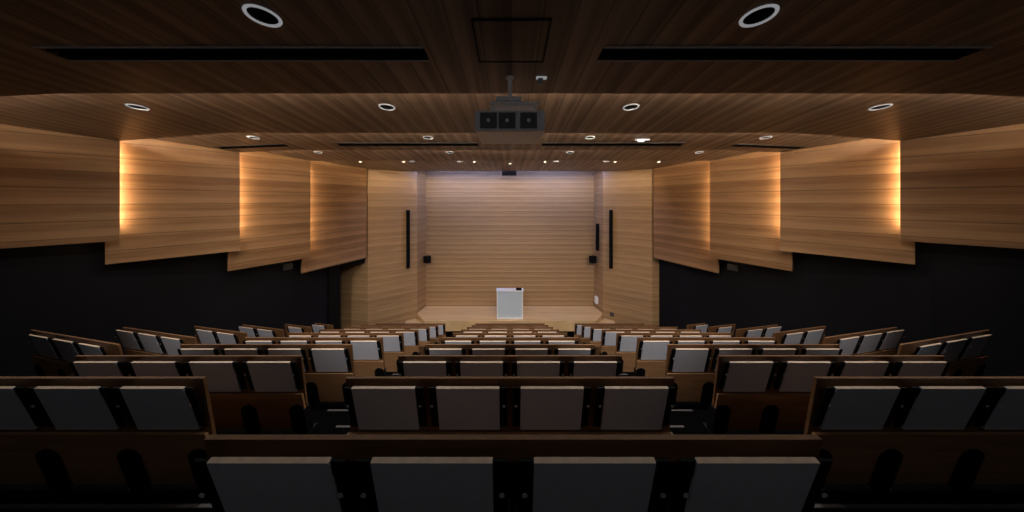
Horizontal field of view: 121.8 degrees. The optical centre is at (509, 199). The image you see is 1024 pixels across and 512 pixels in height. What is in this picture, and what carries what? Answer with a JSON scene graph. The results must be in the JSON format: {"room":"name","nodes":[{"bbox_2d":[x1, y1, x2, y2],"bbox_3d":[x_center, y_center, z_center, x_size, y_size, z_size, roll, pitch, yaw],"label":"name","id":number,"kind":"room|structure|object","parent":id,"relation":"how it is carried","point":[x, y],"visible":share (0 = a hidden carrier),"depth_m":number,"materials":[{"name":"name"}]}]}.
{"room":"lecture hall","nodes":[
{"label":"lecture hall","id":0,"kind":"room"},
{"bbox_2d":[0,242,326,375],"bbox_3d":[-8.922,1.835,3.909,0.793,7.170,12.322,0,0,31],"label":"wall","id":1,"kind":"structure","parent":0,"point":[65,289],"depth_m":5.62,"materials":[{"name":"black fabric"}]},
{"bbox_2d":[282,263,292,270],"bbox_3d":[-6.286,1.895,8.059,0.048,0.160,0.260,0,0,21],"label":"wall sign","id":2,"kind":"object","parent":1,"relation":"attached to","point":[286,266],"visible":1,"depth_m":8.03,"materials":[{"name":"grey plastic"}]},
{"bbox_2d":[327,258,364,328],"bbox_3d":[-5.761,3.545,9.961,0.244,2.950,1.382,0,0,23],"label":"door","id":3,"kind":"structure","parent":1,"relation":"in","point":[333,272],"depth_m":9.53,"materials":[{"name":"black metal"}]},
{"bbox_2d":[340,169,425,328],"bbox_3d":[-4.921,1.835,11.289,3.324,7.170,0.903,0,0,-30],"label":"wall","id":4,"kind":"structure","parent":0,"point":[381,289],"depth_m":11.01,"materials":[{"name":"brown wood"}]},
{"bbox_2d":[406,210,409,267],"bbox_3d":[-4.078,1.560,11.389,0.124,2.320,0.138,0,0,-37],"label":"speaker","id":5,"kind":"object","parent":4,"relation":"attached to","point":[407,211],"visible":1,"depth_m":11.34},
{"bbox_2d":[423,255,430,262],"bbox_3d":[-3.565,2.515,12.119,0.334,0.290,0.220,0,0,29],"label":"speaker","id":6,"kind":"object","parent":4,"relation":"attached to","point":[426,259],"visible":1,"depth_m":12.01},
{"bbox_2d":[426,171,593,305],"bbox_3d":[0.000,1.835,12.525,7.800,7.170,0.150,0,0,0],"label":"wall","id":7,"kind":"structure","parent":0,"point":[487,231],"depth_m":12.45,"materials":[{"name":"brown wood"}]},
{"bbox_2d":[331,428,688,433],"bbox_3d":[0.000,3.498,5.697,10.080,3.245,8.484,0,0,0],"label":"floor","id":8,"kind":"structure","parent":0,"point":[336,430],"depth_m":2.73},
{"bbox_2d":[0,0,1023,170],"bbox_3d":[0.000,-1.363,4.950,24.600,0.533,12.500,0,0,0],"label":"ceiling","id":9,"kind":"structure","parent":0,"point":[580,30],"depth_m":2.80,"materials":[{"name":"brown wood"}]},
{"bbox_2d":[0,124,119,248],"bbox_3d":[-7.998,-0.262,4.386,0.085,2.033,2.355,0,0,39],"label":"acoustic panel","id":10,"kind":"object","parent":9,"relation":"hanging from","point":[57,188],"visible":1,"depth_m":4.79,"materials":[{"name":"brown wood"}]},
{"bbox_2d":[125,104,149,110],"bbox_3d":[-4.980,-1.284,3.812,0.209,0.118,0.209,0,0,4],"label":"recessed light","id":11,"kind":"object","parent":9,"relation":"in","point":[139,107],"visible":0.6,"depth_m":3.84,"materials":[{"name":"white metal"}]},
{"bbox_2d":[105,139,239,264],"bbox_3d":[-6.939,-0.036,6.001,0.085,2.452,1.826,0,0,37],"label":"acoustic panel","id":12,"kind":"object","parent":9,"relation":"hanging from","point":[177,199],"visible":0.89,"depth_m":5.92,"materials":[{"name":"brown wood"}]},
{"bbox_2d":[32,46,429,61],"bbox_3d":[-2.240,-1.250,2.362,3.092,0.114,0.207,0,0,0],"label":"ceiling vent","id":13,"kind":"object","parent":9,"relation":"in","point":[76,53],"visible":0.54,"depth_m":2.39,"materials":[{"name":"black metal"}]},
{"bbox_2d":[219,144,287,148],"bbox_3d":[-5.640,-1.210,6.212,1.688,0.132,0.167,0,0,7],"label":"ceiling vent","id":14,"kind":"object","parent":9,"relation":"in","point":[265,145],"visible":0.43,"depth_m":6.22,"materials":[{"name":"black metal"}]},
{"bbox_2d":[242,4,282,27],"bbox_3d":[-1.680,-1.286,1.938,0.210,0.130,0.210,0,0,-45],"label":"recessed light","id":15,"kind":"object","parent":9,"relation":"in","point":[262,14],"visible":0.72,"depth_m":1.93,"materials":[{"name":"white metal"}]},
{"bbox_2d":[227,151,309,270],"bbox_3d":[-6.238,0.190,7.495,0.085,2.961,1.789,0,0,27],"label":"acoustic panel","id":16,"kind":"object","parent":9,"relation":"hanging from","point":[274,188],"visible":0.89,"depth_m":7.47,"materials":[{"name":"brown wood"}]},
{"bbox_2d":[301,161,366,272],"bbox_3d":[-5.671,0.450,9.373,0.050,3.350,2.351,0,0,18],"label":"acoustic panel","id":17,"kind":"object","parent":9,"relation":"hanging from","point":[338,192],"visible":0.79,"depth_m":9.27,"materials":[{"name":"brown wood"}]},
{"bbox_2d":[378,104,394,110],"bbox_3d":[-1.645,-1.284,3.812,0.209,0.118,0.209,0,0,4],"label":"recessed light","id":18,"kind":"object","parent":9,"relation":"in","point":[388,107],"visible":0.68,"depth_m":3.87,"materials":[{"name":"white metal"}]},
{"bbox_2d":[336,143,477,145],"bbox_3d":[-2.180,-1.226,6.052,2.992,0.114,0.207,0,0,0],"label":"ceiling vent","id":19,"kind":"object","parent":9,"relation":"in","point":[339,144],"visible":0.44,"depth_m":6.08,"materials":[{"name":"black metal"}]},
{"bbox_2d":[502,171,516,175],"bbox_3d":[-0.030,-1.190,11.420,0.580,0.420,0.240,0,0,0],"label":"ceiling box","id":20,"kind":"object","parent":9,"relation":"attached to","point":[504,173],"visible":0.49,"depth_m":11.30,"materials":[{"name":"black metal"}]},
{"bbox_2d":[475,75,544,143],"bbox_3d":[0.000,-0.883,2.765,0.600,0.580,0.659,0,0,0],"label":"projector","id":21,"kind":"object","parent":9,"relation":"hanging from","point":[510,120],"visible":1,"depth_m":2.47,"materials":[{"name":"dark grey painted metal"},{"name":"black plastic"},{"name":"glass"}]},
{"bbox_2d":[480,112,496,127],"bbox_3d":[-0.185,-0.683,2.444,0.144,0.136,0.016,0,0,0],"label":"fan grille","id":22,"kind":"object","parent":21,"relation":"attached to","point":[487,119],"depth_m":2.44,"materials":[{"name":"black plastic"}]},
{"bbox_2d":[499,112,514,127],"bbox_3d":[-0.025,-0.683,2.444,0.144,0.136,0.016,0,0,0],"label":"fan grille","id":23,"kind":"object","parent":21,"relation":"attached to","point":[506,119],"depth_m":2.44,"materials":[{"name":"black plastic"}]},
{"bbox_2d":[520,112,536,127],"bbox_3d":[0.160,-0.683,2.444,0.144,0.136,0.016,0,0,0],"label":"fan grille","id":24,"kind":"object","parent":21,"relation":"attached to","point":[527,119],"depth_m":2.44,"materials":[{"name":"black plastic"}]},
{"bbox_2d":[471,19,551,62],"bbox_3d":[0.010,-1.220,2.215,0.560,0.059,0.508,0,0,0],"label":"access hatch","id":25,"kind":"object","parent":9,"relation":"attached to","point":[498,40],"visible":1,"depth_m":2.17,"materials":[{"name":"brown wood"}]},
{"bbox_2d":[536,76,546,85],"bbox_3d":[0.300,-1.135,2.715,0.100,0.077,0.045,0,0,0],"label":"emergency light","id":26,"kind":"object","parent":9,"relation":"attached to","point":[540,79],"visible":1,"depth_m":2.70,"materials":[{"name":"white plastic"}]},
{"bbox_2d":[542,143,683,145],"bbox_3d":[2.180,-1.226,6.052,2.992,0.114,0.207,0,0,0],"label":"ceiling vent","id":27,"kind":"object","parent":9,"relation":"in","point":[543,144],"visible":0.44,"depth_m":6.08,"materials":[{"name":"black metal"}]},
{"bbox_2d":[623,104,639,110],"bbox_3d":[1.618,-1.284,3.812,0.209,0.118,0.209,0,0,4],"label":"recessed light","id":28,"kind":"object","parent":9,"relation":"in","point":[629,107],"visible":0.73,"depth_m":3.87,"materials":[{"name":"white metal"}]},
{"bbox_2d":[635,139,649,141],"bbox_3d":[2.660,-1.193,5.717,0.280,0.052,0.042,0,0,0],"label":"emergency light","id":29,"kind":"object","parent":9,"relation":"attached to","point":[638,140],"visible":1,"depth_m":5.70,"materials":[{"name":"white plastic"}]},
{"bbox_2d":[653,161,718,272],"bbox_3d":[5.671,0.450,9.373,0.050,3.350,2.351,0,0,-18],"label":"acoustic panel","id":30,"kind":"object","parent":9,"relation":"hanging from","point":[681,192],"visible":0.79,"depth_m":9.31,"materials":[{"name":"brown wood"}]},
{"bbox_2d":[710,151,792,270],"bbox_3d":[6.238,0.190,7.495,0.085,2.961,1.789,0,0,-27],"label":"acoustic panel","id":31,"kind":"object","parent":9,"relation":"hanging from","point":[745,188],"visible":0.89,"depth_m":7.47,"materials":[{"name":"brown wood"}]},
{"bbox_2d":[739,4,779,27],"bbox_3d":[1.690,-1.286,1.938,0.210,0.130,0.210,0,0,-45],"label":"recessed light","id":32,"kind":"object","parent":9,"relation":"in","point":[754,17],"visible":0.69,"depth_m":1.93,"materials":[{"name":"white"}]},
{"bbox_2d":[732,144,800,148],"bbox_3d":[5.640,-1.210,6.212,1.688,0.132,0.167,0,0,-7],"label":"ceiling vent","id":33,"kind":"object","parent":9,"relation":"in","point":[737,145],"visible":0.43,"depth_m":6.22,"materials":[{"name":"black metal"}]},
{"bbox_2d":[597,46,992,61],"bbox_3d":[2.288,-1.250,2.362,3.077,0.114,0.207,0,0,0],"label":"ceiling vent","id":34,"kind":"object","parent":9,"relation":"in","point":[608,53],"visible":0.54,"depth_m":2.39,"materials":[{"name":"black plastic"}]},
{"bbox_2d":[780,139,914,264],"bbox_3d":[6.939,-0.036,6.001,0.085,2.452,1.826,0,0,-37],"label":"acoustic panel","id":35,"kind":"object","parent":9,"relation":"hanging from","point":[840,199],"visible":0.89,"depth_m":5.92,"materials":[{"name":"brown wood"}]},
{"bbox_2d":[868,104,892,110],"bbox_3d":[4.950,-1.284,3.812,0.209,0.118,0.209,0,0,4],"label":"recessed light","id":36,"kind":"object","parent":9,"relation":"in","point":[883,106],"visible":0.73,"depth_m":3.84,"materials":[{"name":"white metal"}]},
{"bbox_2d":[900,123,1023,248],"bbox_3d":[7.998,-0.262,4.386,0.085,2.033,2.355,0,0,-39],"label":"acoustic panel","id":37,"kind":"object","parent":9,"relation":"hanging from","point":[962,188],"visible":1,"depth_m":4.78,"materials":[{"name":"brown wood"}]},
{"bbox_2d":[0,331,1023,511],"bbox_3d":[0.000,3.659,6.350,24.800,3.908,15.300,0,0,0],"label":"floor","id":38,"kind":"structure","parent":0,"point":[327,421],"depth_m":1.99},
{"bbox_2d":[27,330,122,375],"bbox_3d":[-5.986,2.303,3.992,1.905,0.853,0.300,0,0,13],"label":"row of seats","id":39,"kind":"object","parent":38,"relation":"on","point":[55,351],"visible":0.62,"depth_m":3.96,"materials":[{"name":"brown wood"}]},
{"bbox_2d":[0,504,212,509],"bbox_3d":[-3.125,2.040,1.896,2.350,0.014,0.025,0,0,0],"label":"rail","id":40,"kind":"object","parent":38,"relation":"on","point":[2,506],"visible":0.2,"depth_m":1.88,"materials":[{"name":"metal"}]},
{"bbox_2d":[0,376,215,495],"bbox_3d":[-3.165,1.620,1.998,2.230,0.853,0.300,0,0,0],"label":"row of seats","id":41,"kind":"object","parent":38,"relation":"on","point":[63,433],"visible":0.94,"depth_m":1.93,"materials":[{"name":"brown wood"}]},
{"bbox_2d":[115,327,196,354],"bbox_3d":[-5.940,2.645,4.874,1.811,0.853,0.300,0,0,13],"label":"row of seats","id":42,"kind":"object","parent":38,"relation":"on","point":[137,341],"visible":0.57,"depth_m":4.80,"materials":[{"name":"grey fabric"}]},
{"bbox_2d":[69,355,317,433],"bbox_3d":[-3.165,1.962,2.892,2.230,0.853,0.300,0,0,0],"label":"row of seats","id":43,"kind":"object","parent":38,"relation":"on","point":[255,394],"visible":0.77,"depth_m":2.81,"materials":[{"name":"brown wood"}]},
{"bbox_2d":[194,326,247,343],"bbox_3d":[-5.727,2.986,5.719,1.375,0.853,0.300,0,0,13],"label":"row of seats","id":44,"kind":"object","parent":38,"relation":"on","point":[205,335],"visible":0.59,"depth_m":5.62,"materials":[{"name":"grey fabric"}]},
{"bbox_2d":[238,324,284,336],"bbox_3d":[-5.672,3.328,6.599,1.261,0.853,0.300,0,0,13],"label":"row of seats","id":45,"kind":"object","parent":38,"relation":"on","point":[252,331],"visible":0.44,"depth_m":6.49,"materials":[{"name":"brown wood"}]},
{"bbox_2d":[177,344,354,406],"bbox_3d":[-3.165,2.303,3.784,2.230,0.853,0.300,0,0,0],"label":"row of seats","id":46,"kind":"object","parent":38,"relation":"on","point":[327,367],"visible":0.51,"depth_m":3.70,"materials":[{"name":"brown wood"}]},
{"bbox_2d":[284,324,311,336],"bbox_3d":[-5.474,3.670,7.447,0.855,0.853,0.300,0,0,13],"label":"row of seats","id":47,"kind":"object","parent":38,"relation":"on","point":[289,328],"visible":0.38,"depth_m":7.33,"materials":[{"name":"brown wood"}]},
{"bbox_2d":[243,337,386,375],"bbox_3d":[-3.165,2.645,4.678,2.230,0.853,0.300,0,0,0],"label":"row of seats","id":48,"kind":"object","parent":38,"relation":"on","point":[368,352],"visible":0.26,"depth_m":4.59,"materials":[{"name":"brown wood"}]},
{"bbox_2d":[311,323,333,332],"bbox_3d":[-5.403,4.011,8.325,0.711,0.853,0.300,0,0,13],"label":"row of seats","id":49,"kind":"object","parent":38,"relation":"on","point":[315,328],"visible":0.16,"depth_m":8.22,"materials":[{"name":"grey fabric"}]},
{"bbox_2d":[287,333,404,373],"bbox_3d":[-3.165,2.986,5.571,2.230,0.853,0.300,0,0,0],"label":"row of seats","id":50,"kind":"object","parent":38,"relation":"on","point":[393,343],"visible":0.13,"depth_m":5.49,"materials":[{"name":"brown wood"}]},
{"bbox_2d":[318,329,419,354],"bbox_3d":[-3.165,3.328,6.463,2.230,0.853,0.300,0,0,0],"label":"row of seats","id":51,"kind":"object","parent":38,"relation":"on","point":[411,336],"visible":0.2,"depth_m":6.38,"materials":[{"name":"brown wood"}]},
{"bbox_2d":[342,327,429,354],"bbox_3d":[-3.165,3.670,7.356,2.230,0.853,0.300,0,0,0],"label":"row of seats","id":52,"kind":"object","parent":38,"relation":"on","point":[424,332],"visible":0.09,"depth_m":7.27,"materials":[{"name":"brown wood"}]},
{"bbox_2d":[361,325,438,343],"bbox_3d":[-3.165,4.011,8.249,2.230,0.853,0.300,0,0,0],"label":"row of seats","id":53,"kind":"object","parent":38,"relation":"on","point":[434,329],"visible":0.11,"depth_m":8.16,"materials":[{"name":"brown wood"}]},
{"bbox_2d":[375,323,445,343],"bbox_3d":[-3.165,4.353,9.143,2.230,0.853,0.300,0,0,0],"label":"row of seats","id":54,"kind":"object","parent":38,"relation":"on","point":[442,327],"visible":0.06,"depth_m":9.06,"materials":[{"name":"brown wood"}]},
{"bbox_2d":[344,376,675,433],"bbox_3d":[0.000,1.620,1.998,2.210,0.853,0.300,0,0,0],"label":"row of seats","id":55,"kind":"object","parent":38,"relation":"on","point":[375,404],"visible":0.62,"depth_m":1.91,"materials":[{"name":"grey fabric"}]},
{"bbox_2d":[398,355,621,375],"bbox_3d":[0.000,1.962,2.892,2.210,0.853,0.300,0,0,0],"label":"row of seats","id":56,"kind":"object","parent":38,"relation":"on","point":[409,365],"visible":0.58,"depth_m":2.77,"materials":[{"name":"brown wood"}]},
{"bbox_2d":[405,306,614,330],"bbox_3d":[0.000,4.825,11.672,8.320,0.390,1.545,0,0,0],"label":"stage platform","id":57,"kind":"object","parent":38,"relation":"on","point":[455,318],"visible":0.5,"depth_m":11.33,"materials":[{"name":"brown wood"}]},
{"bbox_2d":[496,288,523,318],"bbox_3d":[-0.004,4.072,11.215,1.060,1.115,0.330,0,0,0],"label":"lectern","id":58,"kind":"object","parent":57,"relation":"on","point":[509,300],"visible":0.96,"depth_m":11.09,"materials":[{"name":"white plastic"}]},
{"bbox_2d":[425,344,594,354],"bbox_3d":[0.000,2.303,3.784,2.210,0.853,0.300,0,0,0],"label":"row of seats","id":59,"kind":"object","parent":38,"relation":"on","point":[430,349],"visible":0.16,"depth_m":3.65,"materials":[{"name":"grey fabric"}]},
{"bbox_2d":[442,337,577,343],"bbox_3d":[0.000,2.645,4.678,2.210,0.853,0.300,0,0,0],"label":"row of seats","id":60,"kind":"object","parent":38,"relation":"on","point":[445,340],"visible":0.15,"depth_m":4.59,"materials":[{"name":"brown wood"}]},
{"bbox_2d":[453,333,566,336],"bbox_3d":[0.000,2.986,5.571,2.210,0.853,0.300,0,0,0],"label":"row of seats","id":61,"kind":"object","parent":38,"relation":"on","point":[454,334],"visible":0.09,"depth_m":5.48,"materials":[{"name":"grey fabric"}]},
{"bbox_2d":[461,329,558,332],"bbox_3d":[0.000,3.328,6.463,2.210,0.853,0.300,0,0,0],"label":"row of seats","id":62,"kind":"object","parent":38,"relation":"on","point":[462,330],"visible":0.11,"depth_m":6.38,"materials":[{"name":"grey fabric"}]},
{"bbox_2d":[467,327,552,328],"bbox_3d":[0.000,3.670,7.356,2.210,0.853,0.300,0,0,0],"label":"row of seats","id":63,"kind":"object","parent":38,"relation":"on","point":[467,327],"visible":0.02,"depth_m":7.27,"materials":[{"name":"brown wood"}]},
{"bbox_2d":[472,325,547,326],"bbox_3d":[0.000,4.011,8.249,2.210,0.853,0.300,0,0,0],"label":"row of seats","id":64,"kind":"object","parent":38,"relation":"on","point":[472,325],"visible":0.02,"depth_m":8.16,"materials":[{"name":"brown wood"}]},
{"bbox_2d":[475,323,544,324],"bbox_3d":[0.000,4.353,9.143,2.210,0.853,0.300,0,0,0],"label":"row of seats","id":65,"kind":"object","parent":38,"relation":"on","point":[475,323],"visible":0.02,"depth_m":9.06,"materials":[{"name":"brown wood"}]},
{"bbox_2d":[327,374,692,427],"bbox_3d":[0.000,3.332,5.689,10.080,3.261,8.506,0,0,0],"label":"trim","id":66,"kind":"structure","parent":38,"relation":"attached to","point":[337,426],"depth_m":3.23,"materials":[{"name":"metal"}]},
{"bbox_2d":[194,434,832,511],"bbox_3d":[0.011,1.278,1.105,2.210,0.853,0.300,0,0,0],"label":"row of seats","id":67,"kind":"object","parent":38,"relation":"on","point":[239,472],"visible":1,"depth_m":1.00,"materials":[{"name":"grey fabric"}]},
{"bbox_2d":[574,323,644,343],"bbox_3d":[3.165,4.353,9.143,2.230,0.853,0.300,0,0,0],"label":"row of seats","id":68,"kind":"object","parent":38,"relation":"on","point":[577,327],"visible":0.06,"depth_m":9.06,"materials":[{"name":"brown wood"}]},
{"bbox_2d":[581,325,658,343],"bbox_3d":[3.165,4.011,8.249,2.230,0.853,0.300,0,0,0],"label":"row of seats","id":69,"kind":"object","parent":38,"relation":"on","point":[585,329],"visible":0.15,"depth_m":8.16,"materials":[{"name":"brown wood"}]},
{"bbox_2d":[590,327,677,354],"bbox_3d":[3.165,3.670,7.356,2.230,0.853,0.300,0,0,0],"label":"row of seats","id":70,"kind":"object","parent":38,"relation":"on","point":[595,332],"visible":0.1,"depth_m":7.27,"materials":[{"name":"brown wood"}]},
{"bbox_2d":[600,329,701,354],"bbox_3d":[3.165,3.328,6.463,2.230,0.853,0.300,0,0,0],"label":"row of seats","id":71,"kind":"object","parent":38,"relation":"on","point":[608,336],"visible":0.21,"depth_m":6.38,"materials":[{"name":"brown wood"}]},
{"bbox_2d":[615,333,732,373],"bbox_3d":[3.165,2.986,5.571,2.230,0.853,0.300,0,0,0],"label":"row of seats","id":72,"kind":"object","parent":38,"relation":"on","point":[626,343],"visible":0.12,"depth_m":5.49,"materials":[{"name":"brown wood"}]},
{"bbox_2d":[686,323,708,332],"bbox_3d":[5.403,4.011,8.325,0.711,0.853,0.300,0,0,-13],"label":"row of seats","id":73,"kind":"object","parent":38,"relation":"on","point":[704,328],"visible":0.19,"depth_m":8.22,"materials":[{"name":"grey fabric"}]},
{"bbox_2d":[633,337,776,375],"bbox_3d":[3.165,2.645,4.678,2.230,0.853,0.300,0,0,0],"label":"row of seats","id":74,"kind":"object","parent":38,"relation":"on","point":[651,352],"visible":0.2,"depth_m":4.59,"materials":[{"name":"grey fabric"}]},
{"bbox_2d":[708,324,735,336],"bbox_3d":[5.474,3.670,7.447,0.855,0.853,0.300,0,0,-13],"label":"row of seats","id":75,"kind":"object","parent":38,"relation":"on","point":[730,328],"visible":0.34,"depth_m":7.33,"materials":[{"name":"brown wood"}]},
{"bbox_2d":[665,344,842,406],"bbox_3d":[3.165,2.303,3.784,2.230,0.853,0.300,0,0,0],"label":"row of seats","id":76,"kind":"object","parent":38,"relation":"on","point":[692,367],"visible":0.4,"depth_m":3.70,"materials":[{"name":"brown wood"}]},
{"bbox_2d":[735,324,781,336],"bbox_3d":[5.672,3.328,6.599,1.261,0.853,0.300,0,0,-13],"label":"row of seats","id":77,"kind":"object","parent":38,"relation":"on","point":[761,331],"visible":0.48,"depth_m":6.49,"materials":[{"name":"grey fabric"}]},
{"bbox_2d":[772,326,825,343],"bbox_3d":[5.727,2.986,5.719,1.375,0.853,0.300,0,0,-13],"label":"row of seats","id":78,"kind":"object","parent":38,"relation":"on","point":[814,335],"visible":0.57,"depth_m":5.62,"materials":[{"name":"grey fabric"}]},
{"bbox_2d":[702,355,950,433],"bbox_3d":[3.165,1.962,2.892,2.230,0.853,0.300,0,0,0],"label":"row of seats","id":79,"kind":"object","parent":38,"relation":"on","point":[763,394],"visible":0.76,"depth_m":2.81,"materials":[{"name":"brown wood"}]},
{"bbox_2d":[823,327,904,354],"bbox_3d":[5.940,2.645,4.874,1.811,0.853,0.300,0,0,-13],"label":"row of seats","id":80,"kind":"object","parent":38,"relation":"on","point":[879,341],"visible":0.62,"depth_m":4.80,"materials":[{"name":"grey fabric"}]},
{"bbox_2d":[804,376,1023,495],"bbox_3d":[3.165,1.620,1.998,2.230,0.853,0.300,0,0,0],"label":"row of seats","id":81,"kind":"object","parent":38,"relation":"on","point":[955,433],"visible":0.91,"depth_m":1.93,"materials":[{"name":"brown wood"}]},
{"bbox_2d":[813,504,1023,509],"bbox_3d":[3.125,2.040,1.896,2.350,0.014,0.025,0,0,0],"label":"rail","id":82,"kind":"object","parent":38,"relation":"on","point":[816,506],"visible":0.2,"depth_m":1.88,"materials":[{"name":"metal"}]},
{"bbox_2d":[897,330,992,375],"bbox_3d":[5.986,2.303,3.992,1.905,0.853,0.300,0,0,-13],"label":"row of seats","id":83,"kind":"object","parent":38,"relation":"on","point":[964,351],"visible":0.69,"depth_m":3.96,"materials":[{"name":"brown wood"}]},
{"bbox_2d":[594,169,658,324],"bbox_3d":[4.478,1.835,11.396,2.631,7.170,0.532,0,0,45],"label":"wall","id":84,"kind":"structure","parent":0,"point":[629,290],"depth_m":11.12,"materials":[{"name":"brown wood"}]},
{"bbox_2d":[589,255,596,262],"bbox_3d":[3.565,2.515,12.119,0.334,0.290,0.220,0,0,-29],"label":"speaker","id":85,"kind":"object","parent":84,"relation":"attached to","point":[592,259],"visible":1,"depth_m":12.01},
{"bbox_2d":[594,296,597,303],"bbox_3d":[3.660,4.240,12.100,0.120,0.280,0.240,0,0,0],"label":"wall box","id":86,"kind":"object","parent":84,"relation":"attached to","point":[595,297],"visible":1,"depth_m":12.01,"materials":[{"name":"white plastic"}]},
{"bbox_2d":[596,224,598,250],"bbox_3d":[3.687,1.560,11.988,0.138,1.120,0.120,0,0,-10],"label":"speaker","id":87,"kind":"object","parent":84,"relation":"attached to","point":[597,225],"visible":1,"depth_m":11.93},
{"bbox_2d":[609,210,612,268],"bbox_3d":[4.048,1.565,11.412,0.124,2.330,0.138,0,0,37],"label":"speaker","id":88,"kind":"object","parent":84,"relation":"attached to","point":[610,211],"visible":1,"depth_m":11.36},
{"bbox_2d":[659,242,1023,375],"bbox_3d":[8.612,1.835,4.506,0.939,7.170,13.648,0,0,-30],"label":"wall","id":89,"kind":"structure","parent":0,"point":[950,289],"depth_m":5.78,"materials":[{"name":"black fabric"}]},
{"bbox_2d":[727,264,737,270],"bbox_3d":[6.286,1.910,8.059,0.048,0.160,0.260,0,0,-21],"label":"wall sign","id":90,"kind":"object","parent":89,"relation":"attached to","point":[729,266],"visible":1,"depth_m":8.03,"materials":[{"name":"grey plastic"}]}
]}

